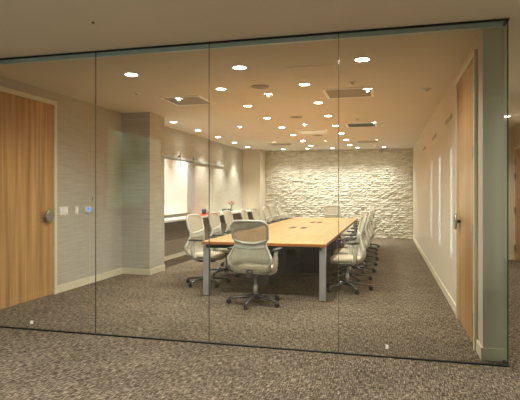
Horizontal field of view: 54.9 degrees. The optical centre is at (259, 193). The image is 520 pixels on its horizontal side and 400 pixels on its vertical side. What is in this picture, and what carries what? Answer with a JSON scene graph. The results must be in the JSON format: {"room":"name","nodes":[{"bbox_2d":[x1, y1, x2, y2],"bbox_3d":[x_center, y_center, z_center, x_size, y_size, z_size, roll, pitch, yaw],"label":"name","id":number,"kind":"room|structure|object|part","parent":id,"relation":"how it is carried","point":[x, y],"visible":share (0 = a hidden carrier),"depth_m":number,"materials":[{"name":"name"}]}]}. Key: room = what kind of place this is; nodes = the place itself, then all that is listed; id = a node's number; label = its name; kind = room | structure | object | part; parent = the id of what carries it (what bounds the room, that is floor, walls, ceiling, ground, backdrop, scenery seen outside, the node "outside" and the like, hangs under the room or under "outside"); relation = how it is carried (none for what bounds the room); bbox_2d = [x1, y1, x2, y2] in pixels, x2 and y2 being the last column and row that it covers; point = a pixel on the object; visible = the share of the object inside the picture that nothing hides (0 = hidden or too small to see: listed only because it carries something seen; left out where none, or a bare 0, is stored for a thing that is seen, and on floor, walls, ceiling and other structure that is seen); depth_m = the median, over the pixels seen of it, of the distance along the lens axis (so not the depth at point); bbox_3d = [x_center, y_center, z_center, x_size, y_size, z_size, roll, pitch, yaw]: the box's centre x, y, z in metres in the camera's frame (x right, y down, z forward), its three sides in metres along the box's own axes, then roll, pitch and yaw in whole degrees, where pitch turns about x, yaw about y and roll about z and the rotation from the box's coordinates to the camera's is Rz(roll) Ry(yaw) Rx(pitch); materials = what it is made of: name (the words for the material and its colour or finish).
{"room":"office corridor","nodes":[
{"label":"office corridor","id":0,"kind":"room"},
{"bbox_2d":[0,76,242,309],"bbox_3d":[-3.389,-0.010,5.039,0.150,2.780,24.500,0,0,14],"label":"wall","id":1,"kind":"structure","parent":0,"point":[75,118],"depth_m":7.96,"materials":[{"name":"paint"}]},
{"bbox_2d":[0,86,56,308],"bbox_3d":[-2.980,0.052,6.202,0.070,2.655,1.465,0,0,14],"label":"door","id":2,"kind":"structure","parent":1,"relation":"in","point":[28,122],"depth_m":6.35,"materials":[{"name":"brown wood"}]},
{"bbox_2d":[59,207,67,214],"bbox_3d":[-2.783,0.240,7.093,0.014,0.120,0.190,0,0,14],"label":"light switch","id":3,"kind":"object","parent":1,"relation":"attached to","point":[62,210],"visible":1,"depth_m":7.08,"materials":[{"name":"white plastic"}]},
{"bbox_2d":[75,206,78,213],"bbox_3d":[-2.706,0.240,7.394,0.014,0.120,0.080,0,0,14],"label":"light switch","id":4,"kind":"object","parent":1,"relation":"attached to","point":[76,207],"visible":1,"depth_m":7.39,"materials":[{"name":"white plastic"}]},
{"bbox_2d":[85,207,90,212],"bbox_3d":[-2.631,0.240,7.653,0.033,0.090,0.140,0,0,14],"label":"thermostat","id":5,"kind":"object","parent":1,"relation":"attached to","point":[87,209],"visible":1,"depth_m":7.62,"materials":[{"name":"white plastic"}]},
{"bbox_2d":[57,268,121,292],"bbox_3d":[-2.606,1.330,7.783,0.016,0.100,1.764,0,0,14],"label":"baseboard","id":6,"kind":"structure","parent":1,"relation":"attached to","point":[64,287],"depth_m":7.64,"materials":[{"name":"beige paint"}]},
{"bbox_2d":[164,251,185,260],"bbox_3d":[-1.388,1.330,12.579,0.016,0.100,6.900,0,0,14],"label":"baseboard","id":7,"kind":"structure","parent":1,"relation":"attached to","point":[182,253],"depth_m":10.76,"materials":[{"name":"beige paint"}]},
{"bbox_2d":[164,155,223,166],"bbox_3d":[-1.627,-0.780,11.582,0.045,0.052,4.850,0,0,14],"label":"rail","id":8,"kind":"object","parent":1,"relation":"attached to","point":[166,156],"visible":0.73,"depth_m":11.62,"materials":[{"name":"silver metal"}]},
{"bbox_2d":[164,154,186,214],"bbox_3d":[-1.891,-0.228,10.344,0.053,1.305,1.920,0,0,14],"label":"board","id":9,"kind":"object","parent":8,"relation":"hanging from","point":[175,172],"visible":0.48,"depth_m":10.64,"materials":[{"name":"metal"}]},
{"bbox_2d":[187,158,194,212],"bbox_3d":[-1.641,-0.228,11.379,0.028,1.305,0.850,0,0,14],"label":"board","id":10,"kind":"object","parent":8,"relation":"hanging from","point":[190,166],"visible":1,"depth_m":11.52,"materials":[{"name":"metal"}]},
{"bbox_2d":[164,210,252,255],"bbox_3d":[-1.176,0.887,12.514,0.460,0.785,6.880,0,0,14],"label":"counter ledge","id":11,"kind":"object","parent":1,"relation":"attached to","point":[176,233],"visible":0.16,"depth_m":10.99,"materials":[{"name":"beige laminate"}]},
{"bbox_2d":[164,210,250,222],"bbox_3d":[-1.176,0.515,12.514,0.460,0.040,6.880,0,0,14],"label":"countertop","id":12,"kind":"structure","parent":11,"relation":"on","point":[180,218],"depth_m":10.53,"materials":[{"name":"white stone"}]},
{"bbox_2d":[122,112,163,268],"bbox_3d":[-2.065,-0.010,8.871,0.530,2.780,0.580,0,0,14],"label":"wall column","id":13,"kind":"structure","parent":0,"point":[142,132],"depth_m":8.62,"materials":[{"name":"paint"}]},
{"bbox_2d":[122,268,150,274],"bbox_3d":[-2.123,1.330,8.579,0.530,0.100,0.016,0,0,14],"label":"baseboard","id":14,"kind":"structure","parent":13,"relation":"attached to","point":[124,270],"depth_m":8.57,"materials":[{"name":"beige paint"}]},
{"bbox_2d":[151,264,164,274],"bbox_3d":[-1.800,1.330,8.804,0.016,0.100,0.580,0,0,14],"label":"baseboard","id":15,"kind":"structure","parent":13,"relation":"attached to","point":[162,267],"depth_m":8.80,"materials":[{"name":"beige paint"}]},
{"bbox_2d":[243,150,265,221],"bbox_3d":[-0.182,-0.010,16.203,0.570,2.780,0.720,0,0,14],"label":"wall","id":16,"kind":"structure","parent":0,"point":[254,161],"depth_m":15.87,"materials":[{"name":"beige paint"}]},
{"bbox_2d":[0,18,509,366],"bbox_3d":[-0.610,-0.010,4.717,5.395,2.780,0.157,0,0,14],"label":"wall","id":17,"kind":"structure","parent":0,"point":[492,23],"depth_m":4.32,"materials":[{"name":"clear glass"}]},
{"bbox_3d":[1.997,-0.010,4.064,0.001,2.756,0.135,0,0,14],"label":"return panel","id":18,"kind":"part","parent":17,"relation":"part of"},
{"bbox_2d":[0,238,519,399],"bbox_3d":[0.125,1.440,4.147,8.200,0.120,24.900,0,0,14],"label":"floor","id":19,"kind":"structure","parent":0,"point":[406,310],"depth_m":4.65,"materials":[{"name":"carpet"}]},
{"bbox_2d":[184,214,230,287],"bbox_3d":[-0.839,0.846,7.648,0.676,1.067,0.708,0,0,22],"label":"chair","id":20,"kind":"object","parent":19,"relation":"on","point":[193,248],"visible":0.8,"depth_m":7.65,"materials":[{"name":"fabric"}]},
{"bbox_3d":[-0.972,0.842,7.421,0.083,0.321,0.135,0,0,22],"label":"armrest","id":21,"kind":"part","parent":20,"relation":"part of","materials":[{"name":"plastic"}]},
{"bbox_3d":[-1.007,0.639,7.715,0.151,0.654,0.602,0,0,22],"label":"frame","id":22,"kind":"part","parent":20,"relation":"part of","materials":[{"name":"plastic"}]},
{"bbox_3d":[-0.978,1.292,7.703,0.308,0.071,0.060,0,0,22],"label":"leg","id":23,"kind":"part","parent":20,"relation":"part of","materials":[{"name":"grey metal"}]},
{"bbox_3d":[-1.016,0.463,7.719,0.098,0.255,0.458,0,0,22],"label":"backrest","id":24,"kind":"part","parent":20,"relation":"part of","materials":[{"name":"beige fabric"}]},
{"bbox_3d":[-0.925,1.292,7.493,0.060,0.071,0.308,0,0,39],"label":"leg","id":25,"kind":"part","parent":20,"relation":"part of","materials":[{"name":"grey metal"}]},
{"bbox_3d":[-0.785,0.933,7.624,0.450,0.075,0.490,0,0,22],"label":"seat","id":26,"kind":"part","parent":20,"relation":"part of","materials":[{"name":"beige fabric"}]},
{"bbox_3d":[-0.631,1.292,7.679,0.308,0.071,0.060,0,0,-15],"label":"leg","id":27,"kind":"part","parent":20,"relation":"part of","materials":[{"name":"grey metal"}]},
{"bbox_2d":[208,212,239,277],"bbox_3d":[-0.613,0.846,8.546,0.676,1.067,0.708,0,0,15],"label":"chair","id":28,"kind":"object","parent":19,"relation":"on","point":[215,224],"visible":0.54,"depth_m":8.53,"materials":[{"name":"fabric"}]},
{"bbox_3d":[-0.798,0.463,8.595,0.098,0.255,0.458,0,0,15],"label":"backrest","id":29,"kind":"part","parent":28,"relation":"part of","materials":[{"name":"beige fabric"}]},
{"bbox_3d":[-0.788,0.639,8.592,0.151,0.654,0.602,0,0,15],"label":"frame","id":30,"kind":"part","parent":28,"relation":"part of","materials":[{"name":"plastic"}]},
{"bbox_3d":[-0.683,1.292,8.383,0.060,0.071,0.308,0,0,34],"label":"leg","id":31,"kind":"part","parent":28,"relation":"part of","materials":[{"name":"grey metal"}]},
{"bbox_3d":[-0.557,0.933,8.529,0.450,0.075,0.490,0,0,15],"label":"seat","id":32,"kind":"part","parent":28,"relation":"part of","materials":[{"name":"beige fabric"}]},
{"bbox_2d":[221,210,233,266],"bbox_3d":[-0.427,0.846,9.457,0.676,1.067,0.708,0,0,13],"label":"chair","id":33,"kind":"object","parent":19,"relation":"on","point":[228,218],"visible":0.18,"depth_m":9.52,"materials":[{"name":"fabric"}]},
{"bbox_3d":[-0.614,0.463,9.499,0.098,0.255,0.458,0,0,13],"label":"backrest","id":34,"kind":"part","parent":33,"relation":"part of","materials":[{"name":"beige fabric"}]},
{"bbox_3d":[-0.603,0.639,9.497,0.151,0.654,0.602,0,0,13],"label":"frame","id":35,"kind":"part","parent":33,"relation":"part of","materials":[{"name":"plastic"}]},
{"bbox_2d":[240,209,248,219],"bbox_3d":[-0.149,0.846,10.344,0.676,1.067,0.708,0,0,11],"label":"chair","id":36,"kind":"object","parent":19,"relation":"on","point":[244,215],"visible":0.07,"depth_m":10.50,"materials":[{"name":"fabric"}]},
{"bbox_3d":[-0.337,0.463,10.380,0.098,0.255,0.458,0,0,11],"label":"backrest","id":37,"kind":"part","parent":36,"relation":"part of","materials":[{"name":"beige fabric"}]},
{"bbox_2d":[226,220,282,309],"bbox_3d":[-0.070,0.846,6.245,0.708,1.067,0.676,0,0,20],"label":"chair","id":38,"kind":"object","parent":19,"relation":"on","point":[249,254],"visible":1,"depth_m":6.07,"materials":[{"name":"beige fabric"}]},
{"bbox_3d":[-0.240,1.292,6.282,0.308,0.071,0.060,0,0,1],"label":"leg","id":39,"kind":"part","parent":38,"relation":"part of","materials":[{"name":"grey metal"}]},
{"bbox_3d":[-0.135,0.463,6.066,0.458,0.255,0.098,0,0,20],"label":"backrest","id":40,"kind":"part","parent":38,"relation":"part of","materials":[{"name":"grey fabric"}]},
{"bbox_3d":[-0.131,0.639,6.076,0.602,0.654,0.151,0,0,20],"label":"frame","id":41,"kind":"part","parent":38,"relation":"part of","materials":[{"name":"plastic"}]},
{"bbox_3d":[-0.120,1.292,6.105,0.060,0.071,0.308,0,0,20],"label":"leg","id":42,"kind":"part","parent":38,"relation":"part of","materials":[{"name":"grey metal"}]},
{"bbox_3d":[-0.048,0.933,6.301,0.490,0.075,0.450,0,0,20],"label":"seat","id":43,"kind":"part","parent":38,"relation":"part of","materials":[{"name":"beige fabric"}]},
{"bbox_3d":[0.089,1.292,6.165,0.308,0.071,0.060,0,0,37],"label":"leg","id":44,"kind":"part","parent":38,"relation":"part of","materials":[{"name":"grey metal"}]},
{"bbox_3d":[0.097,1.292,6.377,0.308,0.071,0.060,0,0,-33],"label":"leg","id":45,"kind":"part","parent":38,"relation":"part of","materials":[{"name":"grey metal"}]},
{"bbox_3d":[0.162,0.842,6.121,0.135,0.321,0.083,0,0,20],"label":"armrest","id":46,"kind":"part","parent":38,"relation":"part of","materials":[{"name":"plastic"}]},
{"bbox_2d":[251,208,270,223],"bbox_3d":[0.058,0.846,11.252,0.676,1.067,0.708,0,0,13],"label":"chair","id":47,"kind":"object","parent":19,"relation":"on","point":[254,211],"visible":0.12,"depth_m":11.42,"materials":[{"name":"fabric"}]},
{"bbox_3d":[-0.129,0.463,11.294,0.098,0.255,0.458,0,0,13],"label":"backrest","id":48,"kind":"part","parent":47,"relation":"part of","materials":[{"name":"beige fabric"}]},
{"bbox_3d":[-0.118,0.639,11.291,0.151,0.654,0.602,0,0,13],"label":"frame","id":49,"kind":"part","parent":47,"relation":"part of","materials":[{"name":"plastic"}]},
{"bbox_2d":[262,207,278,222],"bbox_3d":[0.314,0.846,12.145,0.676,1.067,0.708,0,0,10],"label":"chair","id":50,"kind":"object","parent":19,"relation":"on","point":[265,210],"visible":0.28,"depth_m":12.31,"materials":[{"name":"fabric"}]},
{"bbox_3d":[0.136,0.639,12.176,0.151,0.654,0.602,0,0,10],"label":"frame","id":51,"kind":"part","parent":50,"relation":"part of","materials":[{"name":"plastic"}]},
{"bbox_2d":[269,206,285,220],"bbox_3d":[0.489,0.846,13.062,0.676,1.067,0.708,0,0,13],"label":"chair","id":52,"kind":"object","parent":19,"relation":"on","point":[271,208],"visible":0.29,"depth_m":13.21,"materials":[{"name":"fabric"}]},
{"bbox_3d":[0.314,0.639,13.103,0.151,0.654,0.602,0,0,13],"label":"frame","id":53,"kind":"part","parent":52,"relation":"part of","materials":[{"name":"plastic"}]},
{"bbox_2d":[201,217,357,301],"bbox_3d":[0.899,1.008,10.012,1.674,0.744,7.150,0,0,14],"label":"conference table","id":54,"kind":"object","parent":19,"relation":"on","point":[311,241],"visible":0.75,"depth_m":8.10,"materials":[{"name":"brown wood"}]},
{"bbox_3d":[-0.726,1.024,6.829,0.080,0.696,0.080,0,0,14],"label":"table leg","id":55,"kind":"part","parent":54,"relation":"part of","materials":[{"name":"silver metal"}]},
{"bbox_3d":[0.899,0.703,10.012,1.574,0.054,7.050,0,0,14],"label":"apron frame","id":56,"kind":"part","parent":54,"relation":"part of","materials":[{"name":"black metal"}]},
{"bbox_3d":[0.809,1.024,6.439,0.080,0.696,0.080,0,0,14],"label":"table leg","id":57,"kind":"part","parent":54,"relation":"part of","materials":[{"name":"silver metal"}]},
{"bbox_3d":[1.481,1.024,9.864,0.080,0.696,0.080,0,0,14],"label":"table leg","id":58,"kind":"part","parent":54,"relation":"part of","materials":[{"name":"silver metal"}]},
{"bbox_2d":[277,205,289,220],"bbox_3d":[0.727,0.846,13.962,0.676,1.067,0.708,0,0,14],"label":"chair","id":59,"kind":"object","parent":19,"relation":"on","point":[279,208],"visible":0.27,"depth_m":14.12,"materials":[{"name":"fabric"}]},
{"bbox_3d":[0.552,0.639,14.005,0.151,0.654,0.602,0,0,14],"label":"frame","id":60,"kind":"part","parent":59,"relation":"part of","materials":[{"name":"plastic"}]},
{"bbox_2d":[323,205,343,241],"bbox_3d":[1.990,0.846,13.923,0.708,1.067,0.676,0,0,14],"label":"chair","id":61,"kind":"object","parent":19,"relation":"on","point":[329,211],"visible":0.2,"depth_m":14.11,"materials":[{"name":"plastic"}]},
{"bbox_3d":[2.035,0.463,14.108,0.458,0.255,0.098,0,0,14],"label":"backrest","id":62,"kind":"part","parent":61,"relation":"part of","materials":[{"name":"beige fabric"}]},
{"bbox_3d":[2.033,0.639,14.098,0.602,0.654,0.151,0,0,14],"label":"frame","id":63,"kind":"part","parent":61,"relation":"part of","materials":[{"name":"plastic"}]},
{"bbox_2d":[326,216,372,294],"bbox_3d":[1.289,0.846,7.189,0.676,1.067,0.708,0,0,4],"label":"chair","id":64,"kind":"object","parent":19,"relation":"on","point":[355,258],"visible":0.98,"depth_m":7.12,"materials":[{"name":"fabric"}]},
{"bbox_3d":[1.117,1.292,7.313,0.308,0.071,0.060,0,0,41],"label":"leg","id":65,"kind":"part","parent":64,"relation":"part of","materials":[{"name":"grey metal"}]},
{"bbox_3d":[1.098,1.292,7.098,0.308,0.071,0.060,0,0,-31],"label":"leg","id":66,"kind":"part","parent":64,"relation":"part of","materials":[{"name":"grey metal"}]},
{"bbox_3d":[1.230,0.933,7.194,0.450,0.075,0.490,0,0,4],"label":"seat","id":67,"kind":"part","parent":64,"relation":"part of","materials":[{"name":"beige fabric"}]},
{"bbox_3d":[1.345,0.842,7.445,0.083,0.321,0.135,0,0,4],"label":"armrest","id":68,"kind":"part","parent":64,"relation":"part of","materials":[{"name":"plastic"}]},
{"bbox_3d":[1.296,1.292,7.014,0.060,0.071,0.308,0,0,-13],"label":"leg","id":69,"kind":"part","parent":64,"relation":"part of","materials":[{"name":"grey metal"}]},
{"bbox_3d":[1.306,0.842,6.929,0.083,0.321,0.135,0,0,4],"label":"armrest","id":70,"kind":"part","parent":64,"relation":"part of","materials":[{"name":"plastic"}]},
{"bbox_3d":[1.438,1.292,7.178,0.308,0.071,0.060,0,0,4],"label":"leg","id":71,"kind":"part","parent":64,"relation":"part of","materials":[{"name":"grey metal"}]},
{"bbox_3d":[1.469,0.639,7.176,0.151,0.654,0.602,0,0,4],"label":"frame","id":72,"kind":"part","parent":64,"relation":"part of","materials":[{"name":"plastic"}]},
{"bbox_3d":[1.480,0.463,7.175,0.098,0.255,0.458,0,0,4],"label":"backrest","id":73,"kind":"part","parent":64,"relation":"part of","materials":[{"name":"beige fabric"}]},
{"bbox_2d":[330,213,372,281],"bbox_3d":[1.465,0.846,8.010,0.676,1.067,0.708,0,0,5],"label":"chair","id":74,"kind":"object","parent":19,"relation":"on","point":[341,250],"visible":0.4,"depth_m":7.97,"materials":[{"name":"fabric"}]},
{"bbox_3d":[1.406,0.933,8.017,0.450,0.075,0.490,0,0,5],"label":"seat","id":75,"kind":"part","parent":74,"relation":"part of","materials":[{"name":"beige fabric"}]},
{"bbox_3d":[1.613,1.292,7.997,0.308,0.071,0.060,0,0,5],"label":"leg","id":76,"kind":"part","parent":74,"relation":"part of","materials":[{"name":"grey metal"}]},
{"bbox_3d":[1.644,0.639,7.994,0.151,0.654,0.602,0,0,5],"label":"frame","id":77,"kind":"part","parent":74,"relation":"part of","materials":[{"name":"plastic"}]},
{"bbox_2d":[337,212,375,273],"bbox_3d":[1.707,0.846,8.816,0.676,1.067,0.708,0,0,4],"label":"chair","id":78,"kind":"object","parent":19,"relation":"on","point":[366,236],"visible":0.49,"depth_m":8.70,"materials":[{"name":"fabric"}]},
{"bbox_3d":[1.856,1.292,8.806,0.308,0.071,0.060,0,0,4],"label":"leg","id":79,"kind":"part","parent":78,"relation":"part of","materials":[{"name":"grey metal"}]},
{"bbox_3d":[1.887,0.639,8.803,0.151,0.654,0.602,0,0,4],"label":"frame","id":80,"kind":"part","parent":78,"relation":"part of","materials":[{"name":"plastic"}]},
{"bbox_2d":[345,210,376,265],"bbox_3d":[1.922,0.846,9.628,0.676,1.067,0.708,0,0,4],"label":"chair","id":81,"kind":"object","parent":19,"relation":"on","point":[369,225],"visible":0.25,"depth_m":9.41,"materials":[{"name":"fabric"}]},
{"bbox_3d":[2.102,0.639,9.616,0.151,0.654,0.602,0,0,4],"label":"frame","id":82,"kind":"part","parent":81,"relation":"part of","materials":[{"name":"plastic"}]},
{"bbox_2d":[352,207,377,252],"bbox_3d":[2.507,0.846,12.079,0.676,1.067,0.708,0,0,4],"label":"chair","id":83,"kind":"object","parent":19,"relation":"on","point":[376,249],"visible":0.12,"depth_m":12.05,"materials":[{"name":"plastic"}]},
{"bbox_2d":[353,209,378,259],"bbox_3d":[2.138,0.846,10.441,0.676,1.067,0.708,0,0,2],"label":"chair","id":84,"kind":"object","parent":19,"relation":"on","point":[371,228],"visible":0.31,"depth_m":10.22,"materials":[{"name":"plastic"}]},
{"bbox_3d":[2.318,0.639,10.435,0.151,0.654,0.602,0,0,2],"label":"frame","id":85,"kind":"part","parent":84,"relation":"part of","materials":[{"name":"plastic"}]},
{"bbox_2d":[355,208,377,254],"bbox_3d":[2.314,0.846,11.261,0.676,1.067,0.708,0,0,5],"label":"chair","id":86,"kind":"object","parent":19,"relation":"on","point":[376,253],"visible":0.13,"depth_m":11.23,"materials":[{"name":"plastic"}]},
{"bbox_2d":[355,206,379,248],"bbox_3d":[2.746,0.846,12.886,0.676,1.067,0.708,0,0,2],"label":"chair","id":87,"kind":"object","parent":19,"relation":"on","point":[373,220],"visible":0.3,"depth_m":12.66,"materials":[{"name":"plastic"}]},
{"bbox_3d":[2.926,0.639,12.880,0.151,0.654,0.602,0,0,2],"label":"frame","id":88,"kind":"part","parent":87,"relation":"part of","materials":[{"name":"plastic"}]},
{"bbox_2d":[0,0,519,151],"bbox_3d":[0.125,-1.460,4.147,8.200,0.120,24.900,0,0,14],"label":"ceiling","id":89,"kind":"structure","parent":0,"point":[399,66],"depth_m":5.24,"materials":[{"name":"paint"}]},
{"bbox_2d":[123,72,138,76],"bbox_3d":[-1.506,-1.396,5.851,0.179,0.008,0.179,0,0,14],"label":"recessed light","id":90,"kind":"object","parent":89,"relation":"in","point":[129,73],"visible":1,"depth_m":5.84,"materials":[{"name":"white ceramic"}]},
{"bbox_2d":[159,95,214,105],"bbox_3d":[-1.082,-1.394,7.481,0.620,0.012,0.670,0,0,14],"label":"ceiling vent","id":91,"kind":"object","parent":89,"relation":"in","point":[194,99],"visible":1,"depth_m":7.44,"materials":[{"name":"beige metal"}]},
{"bbox_2d":[163,97,210,104],"bbox_3d":[-1.082,-1.396,7.481,0.548,0.008,0.598,0,0,14],"label":"vent grille","id":92,"kind":"object","parent":91,"relation":"attached to","point":[174,100],"depth_m":7.44,"materials":[{"name":"grey metal"}]},
{"bbox_2d":[231,65,247,69],"bbox_3d":[-0.227,-1.396,5.526,0.179,0.008,0.179,0,0,14],"label":"recessed light","id":93,"kind":"object","parent":89,"relation":"in","point":[237,67],"visible":1,"depth_m":5.51,"materials":[{"name":"white ceramic"}]},
{"bbox_2d":[251,85,268,88],"bbox_3d":[0.003,-1.395,6.510,0.230,0.009,0.230,0,0,14],"label":"ceiling speaker","id":94,"kind":"object","parent":89,"relation":"attached to","point":[253,86],"visible":1,"depth_m":6.48,"materials":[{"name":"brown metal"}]},
{"bbox_2d":[253,85,266,87],"bbox_3d":[0.003,-1.395,6.510,0.198,0.009,0.198,0,0,14],"label":"speaker grille","id":95,"kind":"object","parent":94,"relation":"attached to","point":[254,86],"depth_m":6.48,"materials":[{"name":"grey metal"}]},
{"bbox_2d":[268,143,293,145],"bbox_3d":[0.592,-1.394,14.010,0.650,0.012,0.550,0,0,14],"label":"ceiling vent","id":96,"kind":"object","parent":89,"relation":"in","point":[272,144],"visible":1,"depth_m":14.06,"materials":[{"name":"metal"}]},
{"bbox_2d":[298,83,310,85],"bbox_3d":[0.567,-1.396,6.377,0.156,0.008,0.156,0,0,14],"label":"recessed light","id":97,"kind":"object","parent":89,"relation":"in","point":[300,84],"visible":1,"depth_m":6.37,"materials":[{"name":"white ceramic"}]},
{"bbox_2d":[286,64,337,77],"bbox_3d":[0.611,-1.398,5.715,0.520,0.004,0.540,0,0,14],"label":"access hatch","id":98,"kind":"object","parent":89,"relation":"attached to","point":[328,70],"visible":0.9,"depth_m":5.70,"materials":[{"name":"beige paint"}]},
{"bbox_2d":[296,129,327,133],"bbox_3d":[1.169,-1.385,11.104,0.660,0.030,0.580,0,0,14],"label":"ceiling panel","id":99,"kind":"object","parent":89,"relation":"attached to","point":[306,131],"visible":1,"depth_m":10.96,"materials":[{"name":"white ceramic"}]},
{"bbox_2d":[322,86,373,98],"bbox_3d":[1.228,-1.394,6.905,0.660,0.012,0.650,0,0,14],"label":"ceiling vent","id":100,"kind":"object","parent":89,"relation":"in","point":[355,92],"visible":1,"depth_m":6.86,"materials":[{"name":"beige metal"}]},
{"bbox_2d":[325,88,370,97],"bbox_3d":[1.228,-1.396,6.905,0.588,0.008,0.578,0,0,14],"label":"vent grille","id":101,"kind":"object","parent":100,"relation":"attached to","point":[343,92],"depth_m":6.86,"materials":[{"name":"grey metal"}]},
{"bbox_2d":[345,122,376,127],"bbox_3d":[2.051,-1.394,10.106,0.600,0.012,0.600,0,0,14],"label":"ceiling vent","id":102,"kind":"object","parent":89,"relation":"in","point":[367,124],"visible":1,"depth_m":10.01,"materials":[{"name":"beige metal"}]},
{"bbox_2d":[348,123,374,126],"bbox_3d":[2.051,-1.396,10.106,0.528,0.008,0.528,0,0,14],"label":"vent grille","id":103,"kind":"object","parent":102,"relation":"attached to","point":[349,124],"depth_m":10.09,"materials":[{"name":"metal"}]},
{"bbox_2d":[354,57,370,61],"bbox_3d":[1.062,-1.396,5.199,0.179,0.008,0.179,0,0,14],"label":"recessed light","id":104,"kind":"object","parent":89,"relation":"in","point":[359,59],"visible":1,"depth_m":5.19,"materials":[{"name":"white ceramic"}]},
{"bbox_2d":[356,140,378,142],"bbox_3d":[2.874,-1.394,13.328,0.590,0.012,0.550,0,0,14],"label":"ceiling vent","id":105,"kind":"object","parent":89,"relation":"in","point":[364,141],"visible":1,"depth_m":13.26,"materials":[{"name":"metal"}]},
{"bbox_2d":[358,141,377,142],"bbox_3d":[2.874,-1.396,13.328,0.518,0.008,0.478,0,0,14],"label":"vent grille","id":106,"kind":"object","parent":105,"relation":"attached to","point":[358,141],"depth_m":13.38,"materials":[{"name":"grey metal"}]},
{"bbox_2d":[420,88,431,92],"bbox_3d":[2.208,-1.377,6.662,0.150,0.045,0.150,0,0,14],"label":"smoke detector","id":107,"kind":"object","parent":89,"relation":"attached to","point":[425,90],"visible":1,"depth_m":6.63,"materials":[{"name":"white plastic"}]},
{"bbox_2d":[265,148,412,238],"bbox_3d":[2.465,-0.010,16.012,4.655,2.780,0.347,0,0,14],"label":"wall","id":108,"kind":"structure","parent":0,"point":[302,183],"depth_m":15.80,"materials":[{"name":"stone"}]},
{"bbox_2d":[413,26,503,348],"bbox_3d":[3.391,-0.010,9.869,0.165,2.780,11.800,0,0,14],"label":"wall","id":109,"kind":"structure","parent":0,"point":[434,168],"depth_m":4.23,"materials":[{"name":"beige paint"}]},
{"bbox_2d":[413,236,455,314],"bbox_3d":[3.436,1.330,10.415,0.016,0.100,9.920,0,0,14],"label":"baseboard","id":110,"kind":"structure","parent":109,"relation":"attached to","point":[450,300],"depth_m":7.53,"materials":[{"name":"beige paint"}]},
{"bbox_2d":[445,113,451,124],"bbox_3d":[2.430,-0.960,6.450,0.015,0.060,0.640,0,0,14],"label":"air vent","id":111,"kind":"object","parent":109,"relation":"in","point":[449,118],"visible":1,"depth_m":6.37,"materials":[{"name":"beige paint"}]},
{"bbox_2d":[453,49,477,350],"bbox_3d":[2.033,0.052,4.998,0.070,2.655,1.220,0,0,14],"label":"door","id":112,"kind":"structure","parent":109,"relation":"in","point":[465,219],"depth_m":4.89,"materials":[{"name":"brown wood"}]},
{"bbox_2d":[476,340,481,358],"bbox_3d":[1.879,1.330,4.284,0.016,0.100,0.230,0,0,14],"label":"baseboard","id":113,"kind":"structure","parent":109,"relation":"attached to","point":[478,345],"depth_m":4.28,"materials":[{"name":"beige paint"}]},
{"bbox_2d":[481,347,503,361],"bbox_3d":[1.929,1.330,4.145,0.181,0.100,0.016,0,0,14],"label":"baseboard","id":114,"kind":"structure","parent":109,"relation":"attached to","point":[491,354],"depth_m":4.14,"materials":[{"name":"beige paint"}]},
{"bbox_2d":[508,127,514,254],"bbox_3d":[4.565,-0.010,10.783,1.660,2.780,0.150,0,0,14],"label":"wall","id":115,"kind":"structure","parent":0,"point":[511,131],"depth_m":10.52,"materials":[{"name":"beige paint"}]},
{"bbox_2d":[508,255,513,259],"bbox_3d":[4.537,1.330,10.705,1.644,0.100,0.016,0,0,14],"label":"baseboard","id":116,"kind":"structure","parent":115,"relation":"attached to","point":[510,257],"depth_m":10.51,"materials":[{"name":"beige paint"}]},
{"bbox_2d":[515,125,519,261],"bbox_3d":[4.137,-0.010,5.423,0.150,2.780,10.750,0,0,14],"label":"wall","id":117,"kind":"structure","parent":0,"point":[517,128],"depth_m":10.28,"materials":[{"name":"beige paint"}]},
{"bbox_2d":[514,145,519,261],"bbox_3d":[5.151,0.203,9.861,0.070,2.355,1.260,0,0,14],"label":"door","id":118,"kind":"structure","parent":117,"relation":"in","point":[517,148],"depth_m":10.23,"materials":[{"name":"brown wood"}]}
]}

